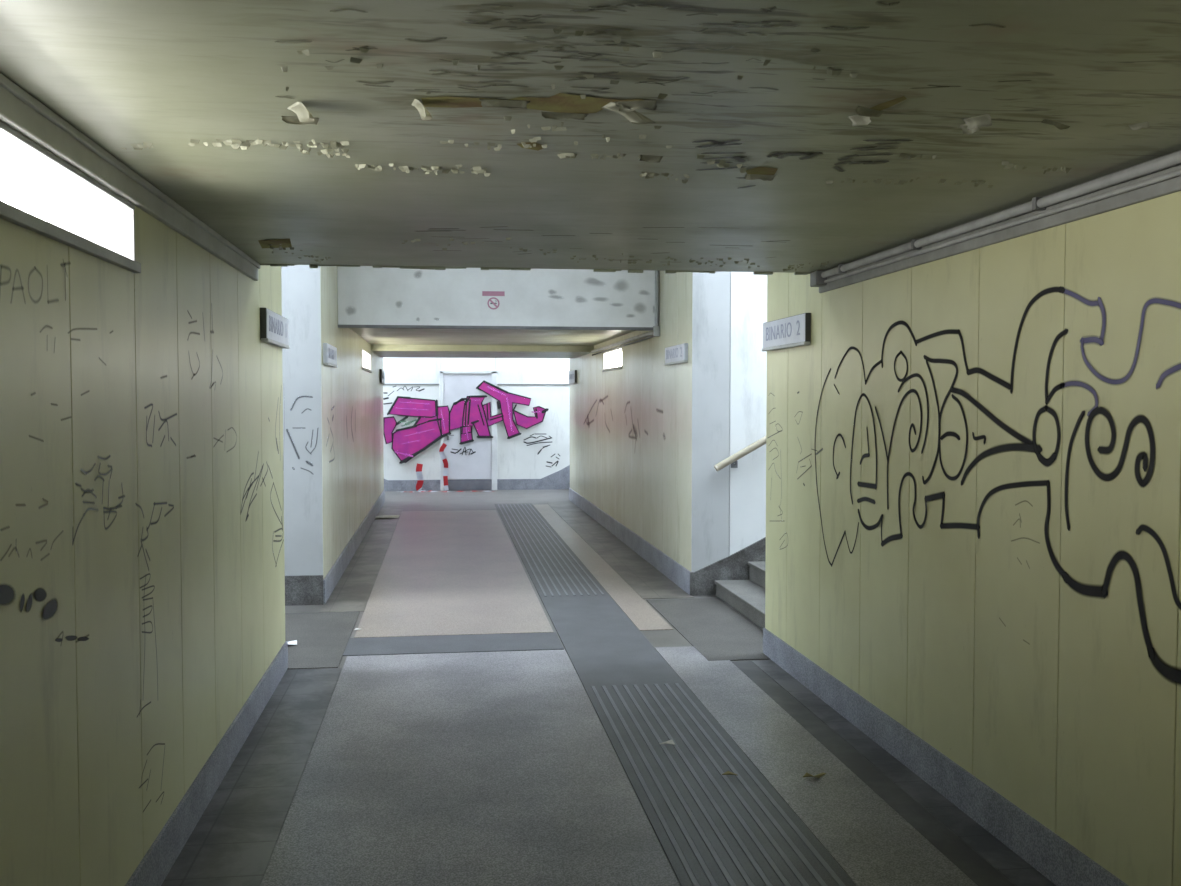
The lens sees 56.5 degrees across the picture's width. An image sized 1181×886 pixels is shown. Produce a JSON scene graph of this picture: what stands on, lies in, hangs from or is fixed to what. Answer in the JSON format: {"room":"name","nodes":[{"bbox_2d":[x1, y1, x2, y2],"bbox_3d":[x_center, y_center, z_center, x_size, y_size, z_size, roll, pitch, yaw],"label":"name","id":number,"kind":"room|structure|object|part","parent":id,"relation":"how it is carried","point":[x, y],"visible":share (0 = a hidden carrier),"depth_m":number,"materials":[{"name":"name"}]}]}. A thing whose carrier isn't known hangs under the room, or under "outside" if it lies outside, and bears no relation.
{"room":"pedestrian underpass","nodes":[
{"label":"pedestrian underpass","id":0,"kind":"room"},
{"bbox_2d":[0,121,284,885],"bbox_3d":[-1.300,-0.572,0.815,0.403,4.400,11.998,0,2,-8],"label":"wall","id":1,"kind":"structure","parent":0,"point":[142,561],"depth_m":3.40,"materials":[{"name":"yellow"}]},
{"bbox_2d":[0,121,140,272],"bbox_3d":[-1.483,-0.620,2.703,0.300,0.216,1.618,0,2,-8],"label":"light fixture","id":2,"kind":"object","parent":1,"relation":"in","point":[41,193],"depth_m":3.17,"materials":[{"name":"white plastic"}]},
{"bbox_3d":[-1.618,-0.628,2.689,0.012,0.168,1.586,0,2,-8],"label":"pane","id":3,"kind":"part","parent":2,"relation":"part of","materials":[{"name":"white plastic"}]},
{"bbox_2d":[0,73,260,280],"bbox_3d":[-1.023,-0.680,0.324,0.044,0.084,10.965,0,2,-8],"label":"trim","id":4,"kind":"structure","parent":1,"relation":"attached to","point":[19,110],"depth_m":3.13,"materials":[{"name":"grey painted metal"}]},
{"bbox_2d":[125,641,287,885],"bbox_3d":[-1.094,1.541,0.898,0.016,0.170,11.950,0,2,-8],"label":"baseboard","id":5,"kind":"structure","parent":1,"relation":"attached to","point":[156,864],"depth_m":4.44,"materials":[{"name":"grey stone"}]},
{"bbox_2d":[260,308,289,348],"bbox_3d":[-1.815,-0.655,6.345,0.042,0.183,0.846,0,2,-8],"label":"platform sign","id":6,"kind":"object","parent":1,"relation":"attached to","point":[274,330],"visible":1,"depth_m":6.17,"materials":[{"name":"metal"}]},
{"bbox_3d":[-1.813,-0.572,6.348,0.038,0.018,0.846,0,2,-8],"label":"rail","id":7,"kind":"part","parent":6,"relation":"part of","materials":[{"name":"metal"}]},
{"bbox_2d":[281,265,322,575],"bbox_3d":[-6.162,-1.267,8.426,8.016,5.200,0.183,0,2,-8],"label":"wall","id":8,"kind":"structure","parent":0,"point":[301,295],"depth_m":8.89,"materials":[{"name":"white paint"}]},
{"bbox_2d":[285,575,323,605],"bbox_3d":[-6.149,-0.805,8.343,8.020,4.282,0.032,0,2,-8],"label":"baseboard","id":9,"kind":"structure","parent":8,"relation":"attached to","point":[299,589],"depth_m":8.91,"materials":[{"name":"stone"}]},
{"bbox_2d":[320,266,383,579],"bbox_3d":[-2.876,-1.059,13.392,0.203,4.400,9.126,0,2,-8],"label":"wall","id":10,"kind":"structure","parent":0,"point":[352,396],"depth_m":11.11,"materials":[{"name":"beige paint"}]},
{"bbox_2d":[323,343,337,367],"bbox_3d":[-2.224,-0.746,9.416,0.042,0.178,0.806,0,2,-8],"label":"platform sign","id":11,"kind":"object","parent":10,"relation":"attached to","point":[329,351],"visible":1,"depth_m":9.22,"materials":[{"name":"metal"}]},
{"bbox_3d":[-2.222,-0.666,9.419,0.038,0.018,0.806,0,2,-8],"label":"rail","id":12,"kind":"part","parent":11,"relation":"part of","materials":[{"name":"metal"}]},
{"bbox_2d":[323,490,384,603],"bbox_3d":[-2.771,1.039,13.481,0.016,0.200,9.142,0,2,-8],"label":"baseboard","id":13,"kind":"structure","parent":10,"relation":"attached to","point":[330,581],"depth_m":11.15,"materials":[{"name":"grey stone"}]},
{"bbox_2d":[362,349,371,372],"bbox_3d":[-2.946,-1.047,14.102,0.190,0.256,1.618,0,2,-8],"label":"window","id":14,"kind":"structure","parent":10,"relation":"in","point":[366,357],"depth_m":14.89,"materials":[{"name":"white"}]},
{"bbox_2d":[380,369,384,383],"bbox_3d":[-3.281,-1.043,17.340,0.042,0.218,0.806,0,2,-8],"label":"platform sign","id":15,"kind":"object","parent":10,"relation":"attached to","point":[382,372],"visible":1,"depth_m":17.09,"materials":[{"name":"metal"}]},
{"bbox_2d":[383,357,569,479],"bbox_3d":[-2.455,-1.726,20.273,18.496,5.200,0.257,0,2,-8],"label":"wall","id":16,"kind":"structure","parent":0,"point":[532,395],"depth_m":20.27,"materials":[{"name":"white paint"}]},
{"bbox_2d":[440,370,496,490],"bbox_3d":[-2.242,-0.229,20.249,1.040,2.210,0.097,0,2,-8],"label":"door","id":17,"kind":"structure","parent":16,"relation":"in","point":[481,466],"depth_m":20.26,"materials":[{"name":"grey metal"}]},
{"bbox_2d":[439,443,448,490],"bbox_3d":[-2.686,0.437,20.159,0.170,0.875,0.040,0,2,-8],"label":"barrier tape","id":18,"kind":"object","parent":17,"relation":"hanging from","point":[441,450],"visible":1,"depth_m":20.17,"materials":[{"name":"white plastic"}]},
{"bbox_3d":[-2.265,0.770,20.308,0.876,0.192,0.038,0,2,-8],"label":"kick plate","id":19,"kind":"part","parent":17,"relation":"part of","materials":[{"name":"grey metal"}]},
{"bbox_2d":[384,465,569,490],"bbox_3d":[-2.494,-1.358,20.201,18.400,4.469,0.022,0,2,-8],"label":"baseboard","id":20,"kind":"structure","parent":16,"relation":"attached to","point":[560,479],"depth_m":20.42,"materials":[{"name":"grey stone"}]},
{"bbox_2d":[350,328,633,357],"bbox_3d":[-1.358,-1.613,14.310,3.460,0.765,7.670,0,2,-8],"label":"ceiling","id":21,"kind":"structure","parent":0,"point":[385,342],"depth_m":14.46,"materials":[{"name":"paint"}]},
{"bbox_2d":[337,266,654,330],"bbox_3d":[-0.850,-2.117,10.477,3.058,2.060,0.058,0,2,-8],"label":"fascia","id":22,"kind":"object","parent":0,"point":[368,296],"visible":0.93,"depth_m":10.48,"materials":[{"name":"white paint"}]},
{"bbox_2d":[481,288,505,317],"bbox_3d":[-0.924,-1.333,10.473,0.236,0.282,0.010,0,2,-8],"label":"notice","id":23,"kind":"object","parent":22,"relation":"attached to","point":[493,300],"visible":1,"depth_m":10.47,"materials":[{"name":"white paper"}]},
{"bbox_2d":[0,0,1180,274],"bbox_3d":[0.482,-1.076,0.509,3.460,0.769,10.964,0,2,-8],"label":"ceiling","id":24,"kind":"structure","parent":0,"point":[759,137],"depth_m":2.72,"materials":[{"name":"paint"}]},
{"bbox_2d":[161,489,1055,885],"bbox_3d":[-0.624,1.499,6.638,18.500,0.210,28.000,0,2,-8],"label":"floor","id":25,"kind":"structure","parent":0,"point":[509,686],"depth_m":5.28,"materials":[{"name":"concrete"}]},
{"bbox_2d":[288,640,296,644],"bbox_3d":[-2.042,1.357,7.445,0.110,0.019,0.130,0,2,-8],"label":"paper scrap","id":26,"kind":"object","parent":25,"relation":"on","point":[294,642],"visible":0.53,"depth_m":7.47,"materials":[{"name":"white paper"}]},
{"bbox_2d":[375,515,399,517],"bbox_3d":[-2.917,1.044,15.535,0.440,0.019,0.400,0,2,-8],"label":"paper scrap","id":27,"kind":"object","parent":25,"relation":"on","point":[381,516],"visible":0.78,"depth_m":15.58,"materials":[{"name":"beige paper"}]},
{"bbox_2d":[416,463,430,490],"bbox_3d":[-3.031,0.644,20.087,0.321,0.540,0.111,0,2,2],"label":"barrier tape","id":28,"kind":"object","parent":25,"relation":"on","point":[419,474],"visible":0.98,"depth_m":20.11,"materials":[{"name":"red plastic"}]},
{"bbox_2d":[402,491,488,491],"bbox_3d":[-2.630,0.880,19.953,1.777,0.012,0.187,0,2,-5],"label":"barrier tape","id":29,"kind":"object","parent":25,"relation":"on","point":[402,491],"visible":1,"depth_m":19.95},
{"bbox_3d":[-1.540,1.189,12.148,1.400,0.005,8.820,0,2,-8],"label":"terrazzo panel","id":30,"kind":"part","parent":25,"relation":"part of","materials":[{"name":"beige stone"}]},
{"bbox_3d":[-0.067,1.614,1.174,1.420,0.005,12.220,0,2,-8],"label":"terrazzo panel","id":31,"kind":"part","parent":25,"relation":"part of","materials":[{"name":"grey stone"}]},
{"bbox_2d":[660,740,674,744],"bbox_3d":[0.365,1.434,5.254,0.081,0.019,0.053,-1,2,-17],"label":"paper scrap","id":32,"kind":"object","parent":25,"relation":"on","point":[669,741],"visible":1,"depth_m":5.26,"materials":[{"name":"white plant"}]},
{"bbox_2d":[722,771,736,774],"bbox_3d":[0.608,1.452,4.825,0.072,0.017,0.036,-1,3,-34],"label":"dry leaf","id":33,"kind":"object","parent":25,"relation":"on","point":[727,772],"visible":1,"depth_m":4.82,"materials":[{"name":"brown plant"}]},
{"bbox_2d":[714,561,765,628],"bbox_3d":[4.082,-0.212,8.634,5.828,3.075,2.134,0,2,-8],"label":"staircase","id":34,"kind":"structure","parent":25,"relation":"on","point":[747,597],"depth_m":8.87,"materials":[{"name":"stone"}]},
{"bbox_2d":[803,772,825,777],"bbox_3d":[0.981,1.459,4.824,0.111,0.022,0.036,-1,2,-14],"label":"dry leaf","id":35,"kind":"object","parent":25,"relation":"on","point":[806,774],"visible":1,"depth_m":4.83,"materials":[{"name":"brown plant"}]},
{"bbox_2d":[570,271,692,571],"bbox_3d":[0.353,-1.076,13.822,0.203,4.400,9.126,0,2,-8],"label":"wall","id":36,"kind":"structure","parent":0,"point":[631,425],"depth_m":11.48,"materials":[{"name":"beige paint"}]},
{"bbox_2d":[569,370,576,383],"bbox_3d":[-0.289,-1.059,17.739,0.042,0.218,0.806,0,2,-8],"label":"platform sign","id":37,"kind":"object","parent":36,"relation":"attached to","point":[572,374],"visible":1,"depth_m":17.49,"materials":[{"name":"metal"}]},
{"bbox_2d":[602,347,621,371],"bbox_3d":[0.348,-1.031,13.683,0.190,0.256,1.518,0,2,-8],"label":"window","id":38,"kind":"structure","parent":36,"relation":"in","point":[612,358],"depth_m":14.32,"materials":[{"name":"white glass"}]},
{"bbox_3d":[0.427,-1.039,13.698,0.012,0.208,1.486,0,2,-8],"label":"pane","id":39,"kind":"part","parent":38,"relation":"part of","materials":[{"name":"white glass"}]},
{"bbox_2d":[591,270,659,355],"bbox_3d":[0.333,-1.681,12.950,0.064,1.124,4.705,0,2,-8],"label":"cable conduit","id":40,"kind":"object","parent":36,"relation":"attached to","point":[656,329],"visible":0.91,"depth_m":10.89,"materials":[{"name":"grey plastic"}]},
{"bbox_2d":[569,488,689,594],"bbox_3d":[0.250,1.023,13.883,0.016,0.200,9.142,0,2,-8],"label":"baseboard","id":41,"kind":"structure","parent":36,"relation":"attached to","point":[666,565],"depth_m":11.77,"materials":[{"name":"grey stone"}]},
{"bbox_2d":[664,343,687,364],"bbox_3d":[0.762,-0.790,9.848,0.042,0.163,0.836,0,2,-8],"label":"platform sign","id":42,"kind":"object","parent":36,"relation":"attached to","point":[676,354],"visible":1,"depth_m":9.74,"materials":[{"name":"metal"}]},
{"bbox_3d":[0.761,-0.718,9.850,0.038,0.018,0.836,0,2,-8],"label":"rail","id":43,"kind":"part","parent":42,"relation":"part of","materials":[{"name":"metal"}]},
{"bbox_2d":[691,271,766,571],"bbox_3d":[4.524,-1.322,9.850,7.416,5.200,0.180,0,2,-8],"label":"wall","id":44,"kind":"structure","parent":0,"point":[729,309],"depth_m":9.35,"materials":[{"name":"white paint"}]},
{"bbox_2d":[690,537,765,595],"bbox_3d":[4.481,-0.746,9.762,7.334,4.055,0.032,0,2,-8],"label":"baseboard","id":45,"kind":"structure","parent":44,"relation":"attached to","point":[735,566],"depth_m":9.38,"materials":[{"name":"stone"}]},
{"bbox_2d":[714,436,765,471],"bbox_3d":[3.135,-0.960,9.536,4.229,2.384,0.106,0,2,-8],"label":"handrail","id":46,"kind":"object","parent":44,"relation":"attached to","point":[732,459],"visible":0.21,"depth_m":9.28,"materials":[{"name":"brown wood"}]},
{"bbox_2d":[765,191,1180,885],"bbox_3d":[2.031,-0.588,1.232,0.203,4.400,11.946,0,2,-8],"label":"wall","id":47,"kind":"structure","parent":0,"point":[973,457],"depth_m":4.07,"materials":[{"name":"yellow paint"}]},
{"bbox_2d":[762,313,810,350],"bbox_3d":[1.183,-0.668,6.693,0.042,0.183,0.846,0,2,-8],"label":"platform sign","id":48,"kind":"object","parent":47,"relation":"attached to","point":[792,331],"visible":1,"depth_m":6.59,"materials":[{"name":"metal"}]},
{"bbox_3d":[1.181,-0.586,6.696,0.038,0.018,0.846,0,2,-8],"label":"rail","id":49,"kind":"part","parent":48,"relation":"part of","materials":[{"name":"metal"}]},
{"bbox_2d":[763,628,1128,885],"bbox_3d":[1.927,1.526,1.300,0.016,0.170,11.950,0,2,-8],"label":"baseboard","id":50,"kind":"structure","parent":47,"relation":"attached to","point":[1060,862],"depth_m":4.52,"materials":[{"name":"grey stone"}]},
{"bbox_2d":[810,151,1180,286],"bbox_3d":[1.953,-0.694,0.733,0.063,0.080,10.790,0,2,-8],"label":"cable conduit","id":51,"kind":"object","parent":47,"relation":"attached to","point":[818,278],"visible":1,"depth_m":3.91,"materials":[{"name":"grey plastic"}]},
{"bbox_2d":[819,150,1180,292],"bbox_3d":[1.999,-0.680,0.705,0.024,0.114,10.920,0,2,-8],"label":"trim","id":52,"kind":"structure","parent":47,"relation":"attached to","point":[1172,185],"depth_m":3.91,"materials":[{"name":"grey metal"}]}
]}

